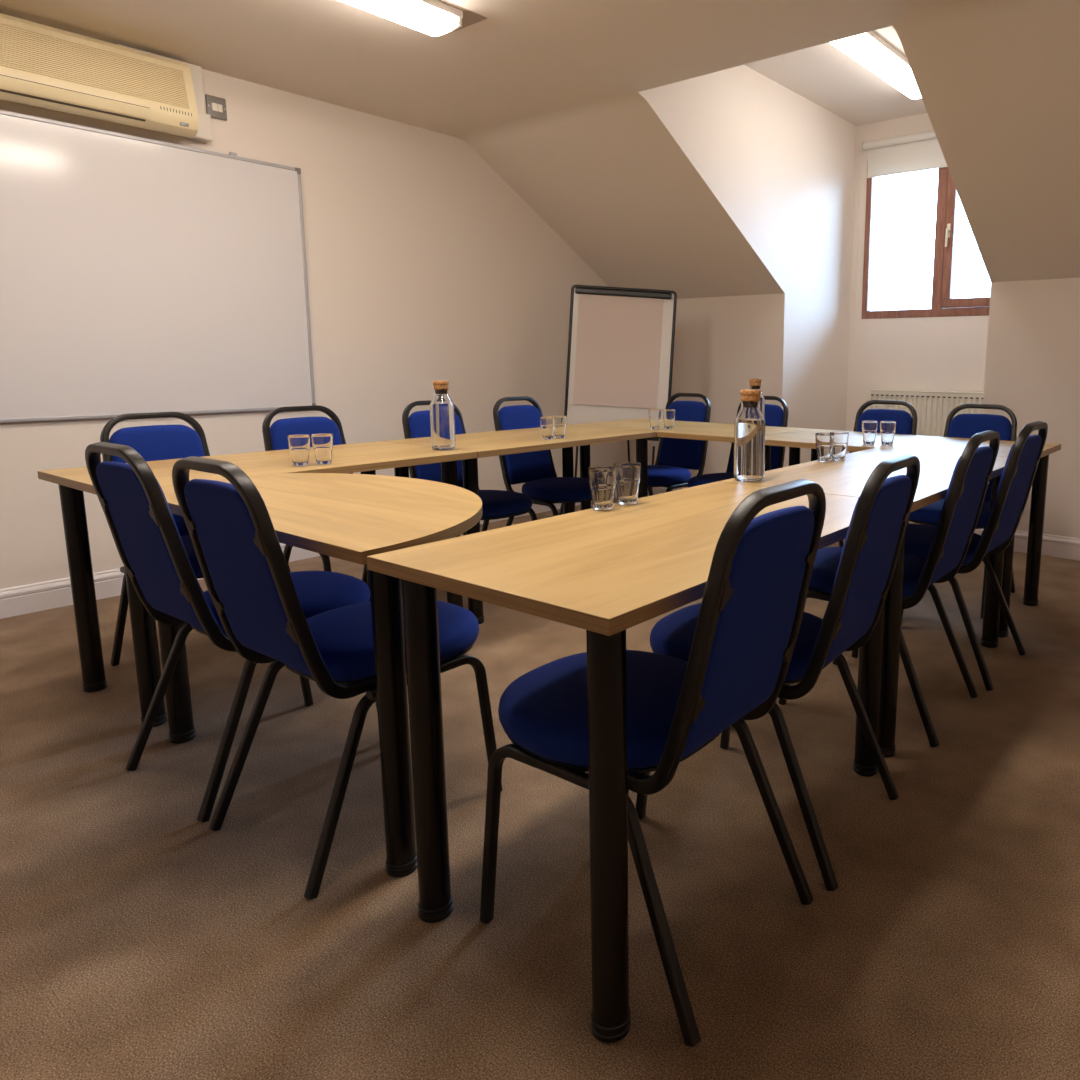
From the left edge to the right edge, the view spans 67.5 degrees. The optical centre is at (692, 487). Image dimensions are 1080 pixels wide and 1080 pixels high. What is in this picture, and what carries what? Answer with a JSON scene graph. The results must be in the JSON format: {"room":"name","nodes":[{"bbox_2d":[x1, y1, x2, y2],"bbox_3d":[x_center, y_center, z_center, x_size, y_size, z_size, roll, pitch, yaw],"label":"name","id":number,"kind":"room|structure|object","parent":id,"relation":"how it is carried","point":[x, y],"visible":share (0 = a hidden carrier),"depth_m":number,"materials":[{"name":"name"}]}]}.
{"room":"meeting room","nodes":[
{"label":"meeting room","id":0,"kind":"room"},
{"bbox_2d":[0,69,625,588],"bbox_3d":[-2.645,-0.953,3.512,0.120,2.900,7.081,7,11,36],"label":"wall","id":1,"kind":"structure","parent":0,"point":[425,266],"depth_m":4.52,"materials":[{"name":"white paint"}]},
{"bbox_2d":[0,13,198,137],"bbox_3d":[-2.686,-1.681,3.063,0.202,0.331,1.305,7,11,36],"label":"air conditioner","id":2,"kind":"object","parent":1,"relation":"attached to","point":[42,66],"visible":1,"depth_m":3.24,"materials":[{"name":"beige plastic"}]},
{"bbox_2d":[0,89,145,121],"bbox_3d":[-2.674,-1.519,2.988,0.014,0.009,1.040,7,11,36],"label":"outlet","id":3,"kind":"object","parent":2,"relation":"attached to","point":[33,95],"depth_m":3.20,"materials":[{"name":"brown plastic"}]},
{"bbox_2d":[0,22,189,108],"bbox_3d":[-2.626,-1.692,3.012,0.041,0.165,1.240,7,11,36],"label":"grille","id":4,"kind":"object","parent":2,"relation":"attached to","point":[25,50],"depth_m":3.22,"materials":[{"name":"beige plastic"}]},
{"bbox_2d":[0,110,315,422],"bbox_3d":[-2.771,-0.897,3.219,0.024,1.252,2.422,8,12,36],"label":"whiteboard","id":5,"kind":"object","parent":1,"relation":"attached to","point":[138,274],"visible":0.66,"depth_m":3.57,"materials":[{"name":"white plastic"}]},
{"bbox_2d":[183,62,212,142],"bbox_3d":[-2.311,-1.787,3.657,0.072,0.325,0.104,7,11,36],"label":"pipe trunking","id":6,"kind":"object","parent":1,"relation":"attached to","point":[204,134],"visible":0.53,"depth_m":3.65,"materials":[{"name":"white plastic"}]},
{"bbox_2d":[205,94,226,120],"bbox_3d":[-2.270,-1.813,3.755,0.017,0.100,0.090,7,11,36],"label":"switch","id":7,"kind":"object","parent":1,"relation":"attached to","point":[215,106],"visible":0.91,"depth_m":3.75,"materials":[{"name":"grey metal"}]},
{"bbox_2d":[0,488,616,618],"bbox_3d":[-2.598,0.425,3.692,0.018,0.122,6.841,7,11,36],"label":"baseboard","id":8,"kind":"structure","parent":1,"relation":"attached to","point":[35,597],"depth_m":3.45,"materials":[{"name":"white paint"}]},
{"bbox_2d":[0,0,966,136],"bbox_3d":[-0.723,-1.560,0.926,6.140,0.100,5.474,7,11,36],"label":"ceiling","id":9,"kind":"structure","parent":0,"point":[528,58],"depth_m":3.36,"materials":[{"name":"white paint"}]},
{"bbox_2d":[339,0,486,35],"bbox_3d":[-1.376,-1.739,2.572,0.205,0.080,1.584,7,11,36],"label":"fluorescent light","id":10,"kind":"object","parent":9,"relation":"attached to","point":[430,17],"visible":1,"depth_m":2.97,"materials":[{"name":"white plastic"}]},
{"bbox_2d":[417,0,462,18],"bbox_3d":[-1.408,-1.757,2.530,0.170,0.030,1.485,7,11,36],"label":"tray","id":11,"kind":"object","parent":10,"relation":"on","point":[443,8],"depth_m":2.99,"materials":[{"name":"white plastic"}]},
{"bbox_2d":[0,497,1079,1079],"bbox_3d":[0.100,0.759,2.422,6.140,0.100,8.250,7,11,36],"label":"floor","id":12,"kind":"structure","parent":0,"point":[140,939],"depth_m":1.63,"materials":[{"name":"brown carpet"}]},
{"bbox_2d":[100,412,290,665],"bbox_3d":[-1.739,0.194,2.763,0.595,0.890,0.432,7,11,35],"label":"chair","id":13,"kind":"object","parent":12,"relation":"on","point":[153,442],"visible":0.25,"depth_m":2.82,"materials":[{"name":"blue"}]},
{"bbox_2d":[85,442,377,821],"bbox_3d":[-1.183,0.302,2.115,0.432,0.890,0.595,7,11,34],"label":"chair","id":14,"kind":"object","parent":12,"relation":"on","point":[139,517],"visible":0.73,"depth_m":1.90,"materials":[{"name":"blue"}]},
{"bbox_2d":[37,441,476,726],"bbox_3d":[-1.453,0.263,2.832,0.643,0.730,1.198,7,11,35],"label":"meeting table","id":15,"kind":"object","parent":12,"relation":"on","point":[366,457],"visible":0.52,"depth_m":2.54,"materials":[{"name":"brown wood"}]},
{"bbox_2d":[287,435,309,465],"bbox_3d":[-1.312,-0.125,2.632,0.068,0.100,0.068,7,11,36],"label":"drinking glass","id":16,"kind":"object","parent":15,"relation":"on","point":[299,445],"visible":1,"depth_m":2.61,"materials":[{"name":"clear glass"}]},
{"bbox_2d":[311,434,332,464],"bbox_3d":[-1.255,-0.131,2.674,0.068,0.100,0.068,0,9,-3],"label":"drinking glass","id":17,"kind":"object","parent":15,"relation":"on","point":[322,444],"visible":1,"depth_m":2.65,"materials":[{"name":"clear glass"}]},
{"bbox_2d":[430,381,455,449],"bbox_3d":[-0.988,-0.286,3.110,0.092,0.270,0.092,2,9,8],"label":"water bottle","id":18,"kind":"object","parent":15,"relation":"on","point":[442,416],"visible":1,"depth_m":3.08,"materials":[{"name":"clear glass"}]},
{"bbox_2d":[262,405,366,583],"bbox_3d":[-1.417,0.125,3.203,0.595,0.890,0.432,7,11,35],"label":"chair","id":19,"kind":"object","parent":12,"relation":"on","point":[275,436],"visible":0.13,"depth_m":3.25,"materials":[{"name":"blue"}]},
{"bbox_2d":[157,473,482,877],"bbox_3d":[-0.902,0.385,2.101,1.143,0.730,0.618,7,11,35],"label":"round table","id":20,"kind":"object","parent":12,"relation":"on","point":[353,518],"visible":0.83,"depth_m":1.69,"materials":[{"name":"brown wood"}]},
{"bbox_2d":[172,456,502,898],"bbox_3d":[-0.801,0.347,1.852,0.432,0.890,0.595,7,11,34],"label":"chair","id":21,"kind":"object","parent":12,"relation":"on","point":[240,556],"visible":0.88,"depth_m":1.66,"materials":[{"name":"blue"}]},
{"bbox_2d":[402,400,536,535],"bbox_3d":[-1.043,0.044,3.716,0.595,0.890,0.432,7,11,35],"label":"chair","id":22,"kind":"object","parent":12,"relation":"on","point":[496,504],"visible":0.35,"depth_m":3.69,"materials":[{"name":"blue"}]},
{"bbox_2d":[385,425,656,623],"bbox_3d":[-0.771,0.117,3.762,0.647,0.730,1.119,7,11,35],"label":"meeting table","id":23,"kind":"object","parent":12,"relation":"on","point":[504,442],"visible":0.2,"depth_m":3.54,"materials":[{"name":"brown wood"}]},
{"bbox_2d":[540,417,554,439],"bbox_3d":[-0.652,-0.268,3.540,0.068,0.100,0.068,-8,12,-43],"label":"drinking glass","id":24,"kind":"object","parent":23,"relation":"on","point":[547,424],"visible":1,"depth_m":3.52,"materials":[{"name":"clear glass"}]},
{"bbox_2d":[552,416,566,437],"bbox_3d":[-0.610,-0.279,3.611,0.068,0.100,0.068,1,9,7],"label":"drinking glass","id":25,"kind":"object","parent":23,"relation":"on","point":[560,421],"visible":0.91,"depth_m":3.59,"materials":[{"name":"clear glass"}]},
{"bbox_2d":[493,396,591,525],"bbox_3d":[-0.727,-0.024,4.149,0.595,0.890,0.432,7,11,35],"label":"chair","id":26,"kind":"object","parent":12,"relation":"on","point":[535,469],"visible":0.71,"depth_m":4.13,"materials":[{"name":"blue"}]},
{"bbox_2d":[564,285,676,511],"bbox_3d":[-0.445,-0.560,5.312,0.598,1.573,0.692,7,11,36],"label":"easel","id":27,"kind":"object","parent":12,"relation":"on","point":[620,355],"visible":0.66,"depth_m":5.20,"materials":[{"name":"white paper"}]},
{"bbox_2d":[634,437,658,440],"bbox_3d":[-0.511,-0.346,5.204,0.581,0.075,0.046,0,9,0],"label":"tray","id":28,"kind":"object","parent":27,"relation":"on","point":[652,438],"depth_m":5.18,"materials":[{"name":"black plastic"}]},
{"bbox_2d":[367,482,884,1042],"bbox_3d":[-0.024,0.442,1.779,0.589,0.730,1.139,7,11,35],"label":"meeting table","id":29,"kind":"object","parent":12,"relation":"on","point":[603,573],"visible":0.82,"depth_m":1.42,"materials":[{"name":"brown wood"}]},
{"bbox_2d":[588,466,616,509],"bbox_3d":[-0.216,0.001,1.893,0.068,0.100,0.068,-4,10,-23],"label":"drinking glass","id":30,"kind":"object","parent":29,"relation":"on","point":[602,479],"visible":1,"depth_m":1.87,"materials":[{"name":"clear glass"}]},
{"bbox_2d":[614,462,640,504],"bbox_3d":[-0.163,-0.011,1.968,0.068,0.100,0.068,5,10,26],"label":"drinking glass","id":31,"kind":"object","parent":29,"relation":"on","point":[628,474],"visible":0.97,"depth_m":1.95,"materials":[{"name":"clear glass"}]},
{"bbox_2d":[480,479,825,1046],"bbox_3d":[-0.086,0.407,1.504,0.595,0.890,0.432,7,11,34],"label":"chair","id":32,"kind":"object","parent":12,"relation":"on","point":[749,621],"visible":0.9,"depth_m":1.36,"materials":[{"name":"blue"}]},
{"bbox_2d":[613,393,710,503],"bbox_3d":[-0.186,-0.106,4.674,0.432,0.890,0.595,7,11,35],"label":"chair","id":33,"kind":"object","parent":12,"relation":"on","point":[675,456],"visible":0.63,"depth_m":4.75,"materials":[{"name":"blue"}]},
{"bbox_2d":[570,418,806,510],"bbox_3d":[-0.041,0.030,4.328,1.160,0.730,0.663,7,11,35],"label":"meeting table","id":34,"kind":"object","parent":12,"relation":"on","point":[722,432],"visible":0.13,"depth_m":4.20,"materials":[{"name":"brown wood"}]},
{"bbox_2d":[649,409,660,428],"bbox_3d":[-0.197,-0.358,4.115,0.068,0.100,0.068,-6,11,-33],"label":"drinking glass","id":35,"kind":"object","parent":34,"relation":"on","point":[654,414],"visible":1,"depth_m":4.09,"materials":[{"name":"clear glass"}]},
{"bbox_2d":[662,409,674,428],"bbox_3d":[-0.124,-0.358,4.121,0.068,0.100,0.068,3,10,16],"label":"drinking glass","id":36,"kind":"object","parent":34,"relation":"on","point":[668,414],"visible":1,"depth_m":4.10,"materials":[{"name":"clear glass"}]},
{"bbox_2d":[749,379,764,416],"bbox_3d":[0.299,-0.389,3.791,0.092,0.270,0.092,-4,10,-26],"label":"water bottle","id":37,"kind":"object","parent":34,"relation":"on","point":[755,384],"visible":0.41,"depth_m":3.75,"materials":[{"name":"clear glass"}]},
{"bbox_2d":[688,396,788,487],"bbox_3d":[0.243,-0.054,4.368,0.432,0.890,0.595,7,11,35],"label":"chair","id":38,"kind":"object","parent":12,"relation":"on","point":[774,415],"visible":0.3,"depth_m":4.42,"materials":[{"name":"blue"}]},
{"bbox_2d":[636,454,919,890],"bbox_3d":[0.190,0.349,1.871,0.595,0.890,0.432,6,11,31],"label":"chair","id":39,"kind":"object","parent":12,"relation":"on","point":[880,516],"visible":0.71,"depth_m":1.69,"materials":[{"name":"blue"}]},
{"bbox_2d":[718,448,1006,757],"bbox_3d":[0.657,0.296,2.708,0.593,0.730,1.175,7,11,35],"label":"meeting table","id":40,"kind":"object","parent":12,"relation":"on","point":[849,476],"visible":0.34,"depth_m":2.41,"materials":[{"name":"brown wood"}]},
{"bbox_2d":[734,389,764,481],"bbox_3d":[0.170,-0.156,2.347,0.092,0.270,0.092,7,11,36],"label":"water bottle","id":41,"kind":"object","parent":40,"relation":"on","point":[749,425],"visible":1,"depth_m":2.31,"materials":[{"name":"clear glass"}]},
{"bbox_2d":[815,433,834,461],"bbox_3d":[0.471,-0.144,2.820,0.068,0.100,0.068,-2,9,-14],"label":"drinking glass","id":42,"kind":"object","parent":40,"relation":"on","point":[824,441],"visible":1,"depth_m":2.80,"materials":[{"name":"clear glass"}]},
{"bbox_2d":[830,432,848,460],"bbox_3d":[0.532,-0.151,2.866,0.068,0.100,0.068,7,11,35],"label":"drinking glass","id":43,"kind":"object","parent":40,"relation":"on","point":[840,445],"visible":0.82,"depth_m":2.84,"materials":[{"name":"clear glass"}]},
{"bbox_2d":[839,400,917,546],"bbox_3d":[0.848,0.019,3.938,0.432,0.890,0.595,7,11,35],"label":"chair","id":44,"kind":"object","parent":12,"relation":"on","point":[906,424],"visible":0.11,"depth_m":4.06,"materials":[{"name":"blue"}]},
{"bbox_2d":[779,430,999,746],"bbox_3d":[0.606,0.252,2.488,0.595,0.890,0.432,7,11,34],"label":"chair","id":45,"kind":"object","parent":12,"relation":"on","point":[966,492],"visible":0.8,"depth_m":2.31,"materials":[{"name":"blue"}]},
{"bbox_2d":[765,429,1060,637],"bbox_3d":[0.933,0.148,3.635,1.236,0.730,0.663,7,11,35],"label":"meeting table","id":46,"kind":"object","parent":12,"relation":"on","point":[805,438],"visible":0.38,"depth_m":3.50,"materials":[{"name":"brown wood"}]},
{"bbox_2d":[862,421,877,444],"bbox_3d":[0.764,-0.238,3.408,0.068,0.100,0.068,0,9,-4],"label":"drinking glass","id":47,"kind":"object","parent":46,"relation":"on","point":[869,428],"visible":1,"depth_m":3.38,"materials":[{"name":"clear glass"}]},
{"bbox_2d":[880,421,895,444],"bbox_3d":[0.839,-0.235,3.392,0.068,0.100,0.068,-8,13,-43],"label":"drinking glass","id":48,"kind":"object","parent":46,"relation":"on","point":[887,428],"visible":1,"depth_m":3.37,"materials":[{"name":"clear glass"}]},
{"bbox_2d":[851,421,1047,690],"bbox_3d":[0.922,0.191,2.877,0.595,0.890,0.432,7,11,36],"label":"chair","id":49,"kind":"object","parent":12,"relation":"on","point":[1018,474],"visible":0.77,"depth_m":2.68,"materials":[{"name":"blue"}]},
{"bbox_2d":[908,404,1016,618],"bbox_3d":[1.223,0.074,3.617,0.432,0.890,0.595,7,11,35],"label":"chair","id":50,"kind":"object","parent":12,"relation":"on","point":[961,425],"visible":0.21,"depth_m":3.69,"materials":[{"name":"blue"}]},
{"bbox_2d":[455,92,777,298],"bbox_3d":[-0.469,-1.784,5.116,1.516,0.991,1.592,7,11,36],"label":"ceiling","id":51,"kind":"structure","parent":0,"point":[600,173],"depth_m":4.92,"materials":[{"name":"white paint"}]},
{"bbox_2d":[625,294,777,487],"bbox_3d":[0.054,-0.643,5.912,1.396,1.555,0.120,7,11,36],"label":"wall","id":52,"kind":"structure","parent":0,"point":[723,343],"depth_m":5.68,"materials":[{"name":"white paint"}]},
{"bbox_2d":[648,487,683,495],"bbox_3d":[0.036,0.076,5.950,1.426,0.122,0.018,7,11,36],"label":"baseboard","id":53,"kind":"structure","parent":52,"relation":"attached to","point":[656,490],"depth_m":6.16,"materials":[{"name":"white paint"}]},
{"bbox_2d":[625,65,856,466],"bbox_3d":[0.438,-1.178,5.120,0.050,2.868,2.551,7,11,36],"label":"wall","id":54,"kind":"structure","parent":0,"point":[777,165],"depth_m":5.28,"materials":[{"name":"white paint"}]},
{"bbox_2d":[632,22,891,91],"bbox_3d":[0.272,-2.137,3.552,1.356,0.416,0.108,7,11,36],"label":"wall","id":55,"kind":"structure","parent":0,"point":[886,24],"depth_m":3.49,"materials":[{"name":"white paint"}]},
{"bbox_2d":[744,26,926,125],"bbox_3d":[1.042,-2.530,4.518,1.556,0.100,2.636,7,11,36],"label":"ceiling","id":56,"kind":"structure","parent":0,"point":[824,75],"depth_m":4.96,"materials":[{"name":"white paint"}]},
{"bbox_2d":[829,31,921,98],"bbox_3d":[1.065,-2.434,4.488,0.190,0.080,1.380,7,11,36],"label":"fluorescent light","id":57,"kind":"object","parent":56,"relation":"attached to","point":[868,49],"visible":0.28,"depth_m":4.41,"materials":[{"name":"white plastic"}]},
{"bbox_2d":[866,31,909,66],"bbox_3d":[1.065,-2.458,4.484,0.190,0.030,1.380,7,11,36],"label":"tray","id":58,"kind":"object","parent":57,"relation":"on","point":[871,36],"depth_m":4.35,"materials":[{"name":"white plastic"}]},
{"bbox_2d":[846,113,988,453],"bbox_3d":[1.783,-1.268,5.726,1.556,2.868,0.090,7,11,36],"label":"wall","id":59,"kind":"structure","parent":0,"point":[948,353],"depth_m":5.84,"materials":[{"name":"white paint"}]},
{"bbox_2d":[849,130,947,314],"bbox_3d":[1.726,-1.879,5.573,1.280,1.248,0.069,7,11,36],"label":"roller blind","id":60,"kind":"object","parent":59,"relation":"attached to","point":[921,151],"visible":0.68,"depth_m":5.67,"materials":[{"name":"white fabric"}]},
{"bbox_2d":[861,163,989,318],"bbox_3d":[1.797,-1.789,5.647,1.230,1.198,0.230,7,11,36],"label":"window","id":61,"kind":"structure","parent":59,"relation":"attached to","point":[943,304],"depth_m":5.61,"materials":[{"name":"brown wood"}]},
{"bbox_2d":[870,389,983,436],"bbox_3d":[1.751,-0.270,5.792,0.948,0.876,0.096,7,11,36],"label":"radiator","id":62,"kind":"object","parent":59,"relation":"attached to","point":[933,408],"visible":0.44,"depth_m":5.72,"materials":[{"name":"beige metal"}]},
{"bbox_2d":[871,389,983,393],"bbox_3d":[1.747,-0.696,5.715,0.948,0.010,0.076,7,11,36],"label":"grille","id":63,"kind":"object","parent":62,"relation":"attached to","point":[873,391],"depth_m":5.77,"materials":[{"name":"metal"}]},
{"bbox_2d":[888,18,999,413],"bbox_3d":[1.560,-1.036,4.284,0.050,2.868,2.551,7,11,36],"label":"wall","id":64,"kind":"structure","parent":0,"point":[905,37],"depth_m":3.91,"materials":[{"name":"white paint"}]},
{"bbox_2d":[900,0,1079,281],"bbox_3d":[2.561,-1.401,2.858,3.168,0.991,1.592,7,11,36],"label":"ceiling","id":65,"kind":"structure","parent":0,"point":[1003,76],"depth_m":3.41,"materials":[{"name":"white paint"}]},
{"bbox_2d":[991,278,1079,537],"bbox_3d":[2.988,-0.273,3.725,3.048,1.555,0.120,7,11,36],"label":"wall","id":66,"kind":"structure","parent":0,"point":[1037,366],"depth_m":4.39,"materials":[{"name":"white paint"}]},
{"bbox_2d":[974,529,1079,560],"bbox_3d":[2.922,0.441,3.800,3.098,0.122,0.018,7,11,36],"label":"baseboard","id":67,"kind":"structure","parent":66,"relation":"attached to","point":[1052,545],"depth_m":4.45,"materials":[{"name":"white paint"}]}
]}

